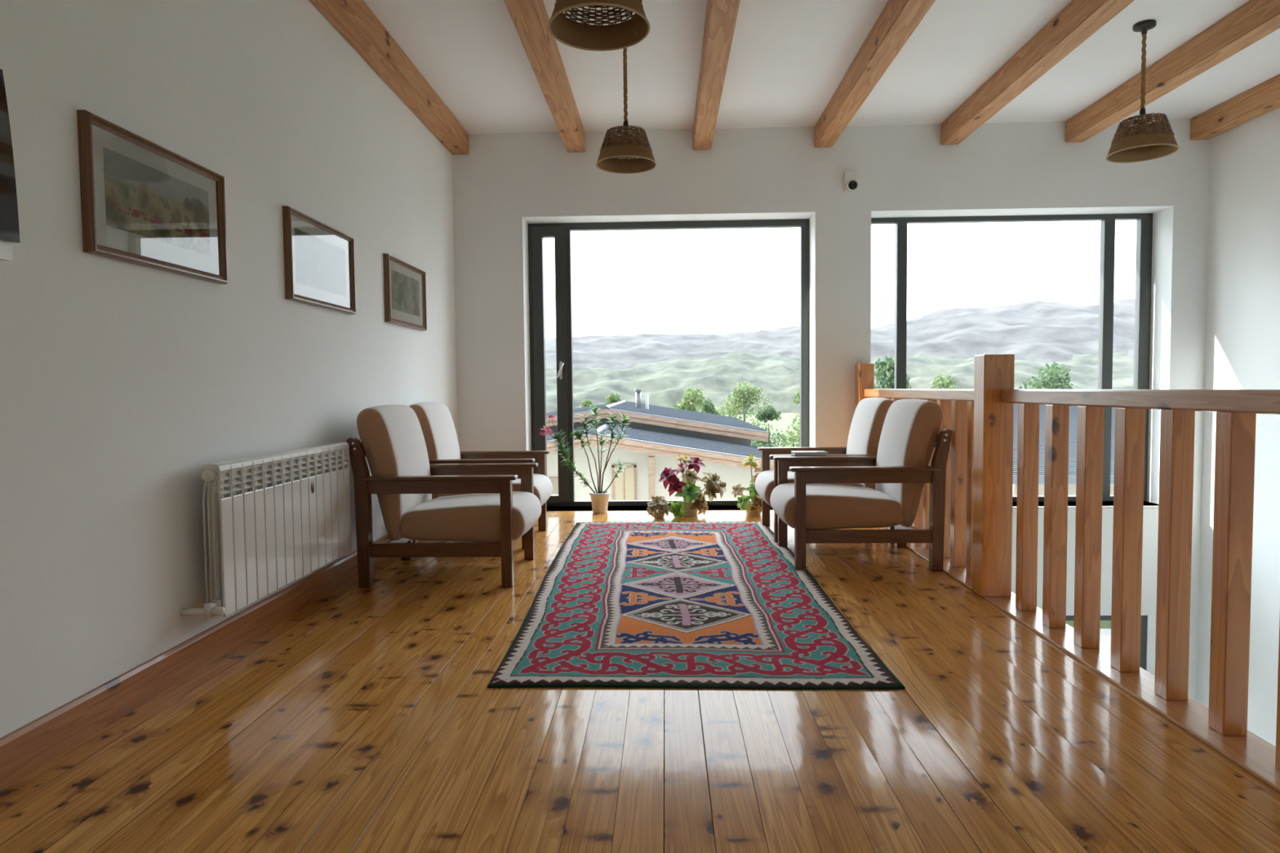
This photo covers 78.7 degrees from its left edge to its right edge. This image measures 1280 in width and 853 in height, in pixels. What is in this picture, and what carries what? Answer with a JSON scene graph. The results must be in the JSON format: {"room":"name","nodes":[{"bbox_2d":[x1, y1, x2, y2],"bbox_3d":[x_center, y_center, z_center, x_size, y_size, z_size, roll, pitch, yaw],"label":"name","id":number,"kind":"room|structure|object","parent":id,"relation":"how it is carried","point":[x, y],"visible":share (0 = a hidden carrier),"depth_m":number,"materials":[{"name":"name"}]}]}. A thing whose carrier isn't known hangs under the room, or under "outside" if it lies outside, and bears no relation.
{"room":"upstairs landing","nodes":[
{"label":"upstairs landing","id":0,"kind":"room"},
{"bbox_2d":[0,0,457,737],"bbox_3d":[-1.900,0.765,1.141,0.300,6.600,11.284,0,3,2],"label":"wall","id":1,"kind":"structure","parent":0,"point":[119,380],"depth_m":2.83,"materials":[{"name":"white paint"}]},
{"bbox_2d":[0,68,19,261],"bbox_3d":[-1.660,-0.625,1.475,0.182,0.470,0.950,0,3,2],"label":"wall heater","id":2,"kind":"object","parent":1,"relation":"attached to","point":[9,218],"visible":1,"depth_m":1.93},
{"bbox_2d":[76,109,227,284],"bbox_3d":[-1.692,-0.772,2.773,0.036,0.432,0.745,0,3,2],"label":"framed picture","id":3,"kind":"object","parent":1,"relation":"attached to","point":[144,203],"visible":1,"depth_m":2.69,"materials":[{"name":"brown wood"}]},
{"bbox_2d":[102,146,210,255],"bbox_3d":[-1.695,-0.779,2.773,0.001,0.247,0.569,0,3,2],"label":"print","id":4,"kind":"object","parent":3,"relation":"attached to","point":[144,200],"depth_m":2.73},
{"bbox_2d":[0,533,391,791],"bbox_3d":[-1.737,0.948,1.145,0.022,0.130,11.284,0,3,2],"label":"baseboard","id":5,"kind":"structure","parent":1,"relation":"attached to","point":[28,748],"depth_m":2.66,"materials":[{"name":"brown wood"}]},
{"bbox_2d":[180,442,351,617],"bbox_3d":[-1.602,0.403,3.495,0.149,0.579,1.267,0,3,2],"label":"radiator","id":6,"kind":"object","parent":1,"relation":"attached to","point":[275,519],"visible":1,"depth_m":3.29,"materials":[{"name":"white metal"}]},
{"bbox_2d":[282,205,355,314],"bbox_3d":[-1.651,-0.839,4.069,0.036,0.436,0.765,0,3,2],"label":"framed picture","id":7,"kind":"object","parent":1,"relation":"attached to","point":[319,264],"visible":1,"depth_m":4.01,"materials":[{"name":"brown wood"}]},
{"bbox_2d":[294,227,346,296],"bbox_3d":[-1.654,-0.841,4.069,0.001,0.261,0.595,0,3,2],"label":"print","id":8,"kind":"object","parent":7,"relation":"attached to","point":[320,261],"depth_m":4.03},
{"bbox_2d":[382,253,426,330],"bbox_3d":[-1.609,-0.907,5.388,0.036,0.436,0.775,0,3,2],"label":"framed picture","id":9,"kind":"object","parent":1,"relation":"attached to","point":[404,284],"visible":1,"depth_m":5.35,"materials":[{"name":"paper"}]},
{"bbox_2d":[391,269,419,316],"bbox_3d":[-1.612,-0.912,5.388,0.001,0.256,0.575,0,3,2],"label":"print","id":10,"kind":"object","parent":9,"relation":"attached to","point":[405,286],"depth_m":5.36},
{"bbox_2d":[589,491,609,513],"bbox_3d":[-0.342,0.646,6.659,0.176,0.173,0.176,0,3,2],"label":"pot","id":11,"kind":"object","parent":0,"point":[599,500],"depth_m":6.60,"materials":[{"name":"beige ceramic"}]},
{"bbox_2d":[0,505,1279,852],"bbox_3d":[0.019,1.008,1.252,3.525,0.035,11.604,0,3,2],"label":"floor","id":12,"kind":"structure","parent":0,"point":[362,720],"depth_m":2.25,"materials":[{"name":"brown wood"}]},
{"bbox_2d":[346,404,541,587],"bbox_3d":[-1.073,0.358,4.504,0.941,0.972,0.750,0,3,2],"label":"armchair","id":13,"kind":"object","parent":12,"relation":"on","point":[491,516],"visible":1,"depth_m":4.20,"materials":[{"name":"white fabric"}]},
{"bbox_2d":[356,404,431,540],"bbox_3d":[-1.405,0.246,4.509,0.255,0.743,0.616,0,3,2],"label":"cushion","id":14,"kind":"object","parent":13,"relation":"on","point":[393,442],"depth_m":4.23,"materials":[{"name":"grey fabric"}]},
{"bbox_2d":[400,491,541,542],"bbox_3d":[-0.953,0.516,4.508,0.705,0.230,0.620,0,3,2],"label":"seat cushion","id":15,"kind":"object","parent":13,"relation":"on","point":[468,517],"depth_m":4.22,"materials":[{"name":"grey fabric"}]},
{"bbox_2d":[408,401,552,549],"bbox_3d":[-1.114,0.310,5.490,0.941,0.972,0.750,0,3,2],"label":"armchair","id":16,"kind":"object","parent":12,"relation":"on","point":[435,419],"visible":0.4,"depth_m":5.39,"materials":[{"name":"white fabric"}]},
{"bbox_2d":[408,401,460,498],"bbox_3d":[-1.446,0.199,5.495,0.255,0.743,0.616,0,3,2],"label":"cushion","id":17,"kind":"object","parent":16,"relation":"on","point":[435,419],"depth_m":5.32,"materials":[{"name":"grey fabric"}]},
{"bbox_2d":[440,473,552,506],"bbox_3d":[-0.994,0.469,5.494,0.705,0.230,0.620,0,3,2],"label":"seat cushion","id":18,"kind":"object","parent":16,"relation":"on","point":[543,486],"depth_m":5.33,"materials":[{"name":"grey fabric"}]},
{"bbox_2d":[538,405,633,513],"bbox_3d":[-0.447,0.276,6.660,0.823,0.914,0.250,0,3,2],"label":"potted shrub","id":19,"kind":"object","parent":12,"relation":"on","point":[599,499],"visible":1,"depth_m":6.64,"materials":[{"name":"green plant"}]},
{"bbox_2d":[646,495,672,518],"bbox_3d":[0.156,0.651,6.342,0.210,0.184,0.154,0,3,2],"label":"plant","id":20,"kind":"object","parent":12,"relation":"on","point":[657,507],"visible":1,"depth_m":6.31,"materials":[{"name":"beige plant"}]},
{"bbox_2d":[658,454,726,517],"bbox_3d":[0.433,0.498,6.378,0.566,0.531,0.277,0,3,2],"label":"plant","id":21,"kind":"object","parent":12,"relation":"on","point":[693,501],"visible":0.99,"depth_m":6.36,"materials":[{"name":"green plant"}]},
{"bbox_2d":[487,521,905,689],"bbox_3d":[0.211,0.827,4.413,1.524,0.016,3.377,0,3,2],"label":"rug","id":22,"kind":"object","parent":12,"relation":"on","point":[718,605],"visible":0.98,"depth_m":3.50,"materials":[{"name":"fabric"}]},
{"bbox_2d":[731,454,761,516],"bbox_3d":[0.928,0.483,6.396,0.357,0.498,0.215,0,3,2],"label":"plant","id":23,"kind":"object","parent":12,"relation":"on","point":[753,508],"visible":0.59,"depth_m":6.37,"materials":[{"name":"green plant"}]},
{"bbox_2d":[755,397,894,543],"bbox_3d":[1.312,0.283,5.566,0.941,0.972,0.750,0,3,2],"label":"armchair","id":24,"kind":"object","parent":12,"relation":"on","point":[870,413],"visible":0.43,"depth_m":5.43,"materials":[{"name":"white fabric"}]},
{"bbox_2d":[791,450,828,455],"bbox_3d":[1.136,0.178,5.240,0.224,0.022,0.127,-1,3,0],"label":"book","id":25,"kind":"object","parent":24,"relation":"on","point":[793,452],"visible":1,"depth_m":5.18,"materials":[{"name":"white paper"}]},
{"bbox_2d":[755,470,864,506],"bbox_3d":[1.196,0.443,5.578,0.705,0.230,0.620,0,3,2],"label":"seat cushion","id":26,"kind":"object","parent":24,"relation":"on","point":[765,481],"depth_m":5.36,"materials":[{"name":"grey fabric"}]},
{"bbox_2d":[846,397,894,489],"bbox_3d":[1.642,0.165,5.550,0.255,0.743,0.616,0,3,2],"label":"cushion","id":27,"kind":"object","parent":24,"relation":"on","point":[870,413],"depth_m":5.34,"materials":[{"name":"grey fabric"}]},
{"bbox_2d":[769,399,952,572],"bbox_3d":[1.293,0.322,4.763,0.941,0.972,0.750,0,3,2],"label":"armchair","id":28,"kind":"object","parent":12,"relation":"on","point":[900,470],"visible":0.98,"depth_m":4.46,"materials":[{"name":"white fabric"}]},
{"bbox_2d":[769,483,902,529],"bbox_3d":[1.177,0.482,4.774,0.705,0.230,0.620,0,3,2],"label":"seat cushion","id":29,"kind":"object","parent":28,"relation":"on","point":[828,506],"depth_m":4.48,"materials":[{"name":"grey fabric"}]},
{"bbox_2d":[875,399,942,527],"bbox_3d":[1.623,0.204,4.746,0.255,0.743,0.616,0,3,2],"label":"cushion","id":30,"kind":"object","parent":28,"relation":"on","point":[909,436],"depth_m":4.47,"materials":[{"name":"grey fabric"}]},
{"bbox_2d":[363,0,1279,133],"bbox_3d":[1.368,-2.390,0.934,6.898,0.443,11.984,0,3,2],"label":"ceiling","id":31,"kind":"structure","parent":0,"point":[788,60],"depth_m":5.22,"materials":[{"name":"paint"}]},
{"bbox_2d":[309,0,469,155],"bbox_3d":[-1.702,-2.088,1.006,0.148,0.237,11.263,0,3,2],"label":"ceiling beam","id":32,"kind":"structure","parent":31,"relation":"attached to","point":[353,20],"depth_m":4.87,"materials":[{"name":"brown wood"}]},
{"bbox_2d":[503,0,585,152],"bbox_3d":[-0.718,-2.096,0.974,0.150,0.237,11.263,0,3,2],"label":"ceiling beam","id":33,"kind":"structure","parent":31,"relation":"attached to","point":[530,18],"depth_m":4.85,"materials":[{"name":"brown wood"}]},
{"bbox_2d":[547,0,650,51],"bbox_3d":[-0.155,-1.877,2.862,0.376,0.824,0.376,-1,3,-8],"label":"pendant lamp","id":34,"kind":"object","parent":31,"relation":"hanging from","point":[597,37],"visible":1,"depth_m":3.00,"materials":[{"name":"beige wicker"}]},
{"bbox_2d":[595,47,656,173],"bbox_3d":[-0.089,-2.022,4.802,0.376,0.824,0.376,-1,3,-8],"label":"pendant lamp","id":35,"kind":"object","parent":31,"relation":"hanging from","point":[612,148],"visible":0.96,"depth_m":4.74,"materials":[{"name":"brown wicker"}]},
{"bbox_2d":[622,120,628,139],"bbox_3d":[-0.087,-1.819,4.811,0.042,0.132,0.042,0,3,2],"label":"socket","id":36,"kind":"object","parent":35,"relation":"attached to","point":[625,122],"depth_m":4.80,"materials":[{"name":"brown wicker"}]},
{"bbox_2d":[693,0,740,150],"bbox_3d":[0.342,-2.105,0.940,0.150,0.237,11.263,0,3,2],"label":"ceiling beam","id":37,"kind":"structure","parent":31,"relation":"attached to","point":[721,15],"depth_m":4.83,"materials":[{"name":"brown wood"}]},
{"bbox_2d":[814,0,935,147],"bbox_3d":[1.353,-2.113,0.907,0.150,0.237,11.263,0,3,2],"label":"ceiling beam","id":38,"kind":"structure","parent":31,"relation":"attached to","point":[899,19],"depth_m":4.90,"materials":[{"name":"brown wood"}]},
{"bbox_2d":[940,0,1134,145],"bbox_3d":[2.392,-2.122,0.874,0.150,0.237,11.263,0,3,2],"label":"ceiling beam","id":39,"kind":"structure","parent":31,"relation":"attached to","point":[1079,20],"depth_m":4.93,"materials":[{"name":"brown wood"}]},
{"bbox_2d":[1105,19,1179,163],"bbox_3d":[3.039,-2.064,4.719,0.376,0.824,0.376,-1,3,-8],"label":"pendant lamp","id":40,"kind":"object","parent":31,"relation":"hanging from","point":[1129,144],"visible":1,"depth_m":4.69,"materials":[{"name":"brown wicker"}]},
{"bbox_2d":[1137,107,1146,130],"bbox_3d":[3.042,-1.860,4.729,0.042,0.132,0.042,0,3,2],"label":"socket","id":41,"kind":"object","parent":40,"relation":"attached to","point":[1142,111],"depth_m":4.72,"materials":[{"name":"black metal"}]},
{"bbox_2d":[1065,0,1279,142],"bbox_3d":[3.410,-2.131,0.841,0.150,0.237,11.263,0,3,2],"label":"ceiling beam","id":42,"kind":"structure","parent":31,"relation":"attached to","point":[1255,20],"depth_m":5.02,"materials":[{"name":"brown wood"}]},
{"bbox_2d":[1190,74,1279,140],"bbox_3d":[4.420,-2.139,0.808,0.150,0.237,11.263,0,3,2],"label":"ceiling beam","id":43,"kind":"structure","parent":31,"relation":"attached to","point":[1264,98],"depth_m":5.91,"materials":[{"name":"brown wood"}]},
{"bbox_2d":[451,119,1210,699],"bbox_3d":[1.583,0.453,6.867,6.898,6.600,0.400,0,3,2],"label":"wall","id":44,"kind":"structure","parent":0,"point":[506,183],"depth_m":6.58,"materials":[{"name":"white paint"}]},
{"bbox_2d":[528,218,808,506],"bbox_3d":[0.257,-0.550,6.925,2.474,2.522,0.152,0,3,2],"label":"window","id":45,"kind":"structure","parent":44,"relation":"in","point":[560,232],"depth_m":6.92,"materials":[{"name":"grey metal"}]},
{"bbox_2d":[844,171,858,192],"bbox_3d":[1.753,-2.036,6.481,0.100,0.183,0.119,0,3,2],"label":"security camera","id":46,"kind":"object","parent":44,"relation":"attached to","point":[851,184],"visible":1,"depth_m":6.51,"materials":[{"name":"white plastic"}]},
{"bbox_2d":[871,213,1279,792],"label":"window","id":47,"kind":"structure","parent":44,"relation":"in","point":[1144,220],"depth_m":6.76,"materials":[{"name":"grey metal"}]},
{"bbox_2d":[855,363,874,408],"bbox_3d":[1.887,0.087,6.569,0.123,1.231,0.137,0,3,2],"label":"newel post","id":48,"kind":"object","parent":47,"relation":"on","point":[864,372],"visible":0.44,"depth_m":6.48,"materials":[{"name":"brown wood"}]},
{"bbox_2d":[911,399,924,528],"bbox_3d":[1.857,0.292,5.212,0.070,0.953,0.066,0,3,2],"label":"baluster","id":49,"kind":"object","parent":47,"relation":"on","point":[918,522],"visible":0.13,"depth_m":5.19,"materials":[{"name":"brown wood"}]},
{"bbox_2d":[922,399,937,549],"bbox_3d":[1.847,0.304,4.967,0.070,0.953,0.066,0,3,2],"label":"baluster","id":50,"kind":"object","parent":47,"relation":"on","point":[926,486],"visible":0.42,"depth_m":4.95,"materials":[{"name":"brown wood"}]},
{"bbox_2d":[937,400,951,557],"bbox_3d":[1.837,0.316,4.723,0.070,0.953,0.066,0,3,2],"label":"baluster","id":51,"kind":"object","parent":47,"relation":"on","point":[945,405],"visible":0.36,"depth_m":4.69,"materials":[{"name":"brown wood"}]},
{"bbox_2d":[950,400,967,567],"bbox_3d":[1.827,0.327,4.478,0.070,0.953,0.066,0,3,2],"label":"baluster","id":52,"kind":"object","parent":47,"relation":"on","point":[958,408],"visible":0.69,"depth_m":4.45,"materials":[{"name":"brown wood"}]},
{"bbox_2d":[965,401,973,577],"bbox_3d":[1.817,0.339,4.234,0.070,0.953,0.066,0,3,2],"label":"baluster","id":53,"kind":"object","parent":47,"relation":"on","point":[970,404],"visible":0.47,"depth_m":4.22,"materials":[{"name":"brown wood"}]},
{"bbox_2d":[972,354,1014,596],"bbox_3d":[1.745,0.241,3.865,0.145,1.187,0.125,0,3,2],"label":"newel post","id":54,"kind":"object","parent":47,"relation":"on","point":[993,420],"visible":1,"depth_m":3.81,"materials":[{"name":"brown wood"}]},
{"bbox_2d":[863,388,973,401],"bbox_3d":[1.850,-0.216,5.194,0.085,0.066,2.584,0,3,2],"label":"handrail","id":55,"kind":"object","parent":54,"relation":"attached to","point":[966,395],"visible":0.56,"depth_m":4.97,"materials":[{"name":"brown wood"}]},
{"bbox_2d":[1001,389,1279,414],"bbox_3d":[1.755,-0.087,2.540,0.093,0.066,2.492,0,3,2],"label":"handrail","id":56,"kind":"object","parent":54,"relation":"attached to","point":[1234,401],"visible":1,"depth_m":2.56,"materials":[{"name":"brown wood"}]},
{"bbox_2d":[1066,615,1146,670],"bbox_3d":[3.581,2.300,6.738,1.485,1.383,0.070,0,3,2],"label":"window","id":57,"kind":"structure","parent":44,"relation":"in","point":[1144,618],"depth_m":6.66,"materials":[{"name":"grey metal"}]},
{"bbox_2d":[1015,403,1039,610],"bbox_3d":[1.785,0.370,3.600,0.070,0.953,0.066,0,3,2],"label":"baluster","id":58,"kind":"object","parent":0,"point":[1028,447],"visible":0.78,"depth_m":3.57,"materials":[{"name":"brown wood"}]},
{"bbox_2d":[1042,404,1069,627],"bbox_3d":[1.778,0.383,3.342,0.070,0.953,0.066,0,3,2],"label":"baluster","id":59,"kind":"object","parent":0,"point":[1057,417],"visible":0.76,"depth_m":3.32,"materials":[{"name":"brown wood"}]},
{"bbox_2d":[1073,405,1104,648],"bbox_3d":[1.771,0.395,3.084,0.070,0.953,0.066,0,3,2],"label":"baluster","id":60,"kind":"object","parent":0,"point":[1090,431],"visible":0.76,"depth_m":3.06,"materials":[{"name":"brown wood"}]},
{"bbox_2d":[1110,407,1145,671],"bbox_3d":[1.764,0.408,2.826,0.070,0.953,0.066,0,3,2],"label":"baluster","id":61,"kind":"object","parent":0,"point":[1130,423],"visible":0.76,"depth_m":2.80,"materials":[{"name":"brown wood"}]},
{"bbox_2d":[1154,409,1195,700],"bbox_3d":[1.756,0.420,2.568,0.070,0.953,0.066,0,3,2],"label":"baluster","id":62,"kind":"object","parent":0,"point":[1177,427],"visible":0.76,"depth_m":2.54,"materials":[{"name":"brown wood"}]},
{"bbox_2d":[1208,411,1256,735],"bbox_3d":[1.749,0.433,2.310,0.070,0.953,0.066,0,3,2],"label":"baluster","id":63,"kind":"object","parent":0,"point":[1235,433],"visible":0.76,"depth_m":2.29,"materials":[{"name":"brown wood"}]},
{"bbox_2d":[1196,107,1279,746],"bbox_3d":[4.694,0.709,0.929,0.300,6.600,11.284,0,3,2],"label":"wall","id":64,"kind":"structure","parent":0,"point":[1242,349],"depth_m":5.99,"materials":[{"name":"white paint"}]},
{"bbox_2d":[1275,617,1279,769],"bbox_3d":[1.742,0.446,2.052,0.070,0.953,0.066,0,3,2],"label":"baluster","id":65,"kind":"object","parent":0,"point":[1277,728],"visible":1,"depth_m":2.09,"materials":[{"name":"brown wood"}]},
{"label":"outside","id":66,"kind":"structure","parent":0,"visible":0},
{"bbox_2d":[720,411,1111,628],"bbox_3d":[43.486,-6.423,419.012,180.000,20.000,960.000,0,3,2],"label":"ground","id":67,"kind":"structure","parent":66,"point":[786,419],"depth_m":486.85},
{"bbox_2d":[581,398,593,407],"bbox_3d":[-2.354,0.664,36.246,1.506,3.928,1.539,0,3,20],"label":"tree","id":68,"kind":"object","parent":67,"relation":"on","point":[588,402],"visible":0.14,"depth_m":36.02,"materials":[{"name":"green plant"}]},
{"bbox_2d":[604,392,620,403],"bbox_3d":[-1.450,0.345,40.197,2.051,4.167,2.202,0,3,13],"label":"tree","id":69,"kind":"object","parent":67,"relation":"on","point":[611,398],"visible":0.16,"depth_m":39.85,"materials":[{"name":"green plant"}]},
{"bbox_2d":[546,389,773,500],"bbox_3d":[-1.501,1.204,19.524,9.500,4.240,10.830,0,3,2],"label":"house","id":70,"kind":"structure","parent":67,"relation":"on","point":[657,435],"depth_m":14.69,"materials":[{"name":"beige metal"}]},
{"bbox_2d":[671,386,706,413],"bbox_3d":[2.373,0.461,34.015,2.276,4.456,3.319,1,3,27],"label":"tree","id":71,"kind":"object","parent":67,"relation":"on","point":[695,396],"visible":0.18,"depth_m":33.53,"materials":[{"name":"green plant"}]},
{"bbox_2d":[699,398,720,415],"bbox_3d":[3.550,0.451,40.012,2.334,3.874,2.187,0,3,2],"label":"tree","id":72,"kind":"object","parent":67,"relation":"on","point":[708,407],"visible":0.25,"depth_m":39.61,"materials":[{"name":"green plant"}]},
{"bbox_2d":[715,381,773,444],"bbox_3d":[5.739,-0.220,44.417,4.088,4.744,3.434,-2,3,-35],"label":"tree","id":73,"kind":"object","parent":67,"relation":"on","point":[746,393],"visible":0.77,"depth_m":43.79,"materials":[{"name":"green plant"}]},
{"bbox_2d":[751,405,789,447],"bbox_3d":[5.916,0.779,35.952,2.204,3.562,2.008,0,3,2],"label":"tree","id":74,"kind":"object","parent":67,"relation":"on","point":[762,415],"visible":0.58,"depth_m":35.73,"materials":[{"name":"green plant"}]},
{"bbox_2d":[782,391,799,447],"bbox_3d":[6.718,0.578,30.796,2.182,4.446,2.632,2,4,41],"label":"tree","id":75,"kind":"object","parent":67,"relation":"on","point":[797,399],"visible":0.12,"depth_m":30.62,"materials":[{"name":"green plant"}]},
{"bbox_2d":[874,355,911,388],"bbox_3d":[10.240,-0.156,32.686,3.115,5.660,3.207,1,3,35],"label":"tree","id":76,"kind":"object","parent":67,"relation":"on","point":[883,371],"visible":0.18,"depth_m":32.28,"materials":[{"name":"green plant"}]},
{"bbox_2d":[928,374,961,389],"bbox_3d":[13.251,0.112,34.736,2.982,4.867,2.722,0,3,2],"label":"tree","id":77,"kind":"object","parent":67,"relation":"on","point":[948,384],"visible":0.09,"depth_m":34.33,"materials":[{"name":"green plant"}]},
{"bbox_2d":[1017,360,1073,389],"bbox_3d":[17.803,-0.136,33.432,4.476,5.396,3.464,1,3,24],"label":"tree","id":78,"kind":"object","parent":67,"relation":"on","point":[1055,373],"visible":0.17,"depth_m":33.43,"materials":[{"name":"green plant"}]},
{"bbox_2d":[1012,403,1115,495],"bbox_3d":[12.589,1.367,17.676,12.000,3.810,8.080,0,3,2],"label":"house","id":79,"kind":"structure","parent":67,"relation":"on","point":[1073,409],"depth_m":15.78,"materials":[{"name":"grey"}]},
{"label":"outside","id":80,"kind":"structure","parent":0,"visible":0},
{"bbox_2d":[545,298,1134,370],"bbox_3d":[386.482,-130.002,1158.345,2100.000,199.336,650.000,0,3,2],"label":"hills","id":81,"kind":"structure","parent":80,"point":[1036,331],"depth_m":1189.76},
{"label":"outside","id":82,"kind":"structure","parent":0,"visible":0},
{"bbox_2d":[545,350,1133,414],"bbox_3d":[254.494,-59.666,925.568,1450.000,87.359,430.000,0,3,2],"label":"hills","id":83,"kind":"structure","parent":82,"point":[665,382],"depth_m":865.04,"materials":[{"name":"green plant"}]},
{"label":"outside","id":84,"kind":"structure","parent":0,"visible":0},
{"bbox_2d":[1099,628,1111,649],"bbox_3d":[6.365,3.707,10.237,36.000,0.180,6.316,0,3,2],"label":"yard","id":85,"kind":"structure","parent":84,"point":[1104,633],"depth_m":12.85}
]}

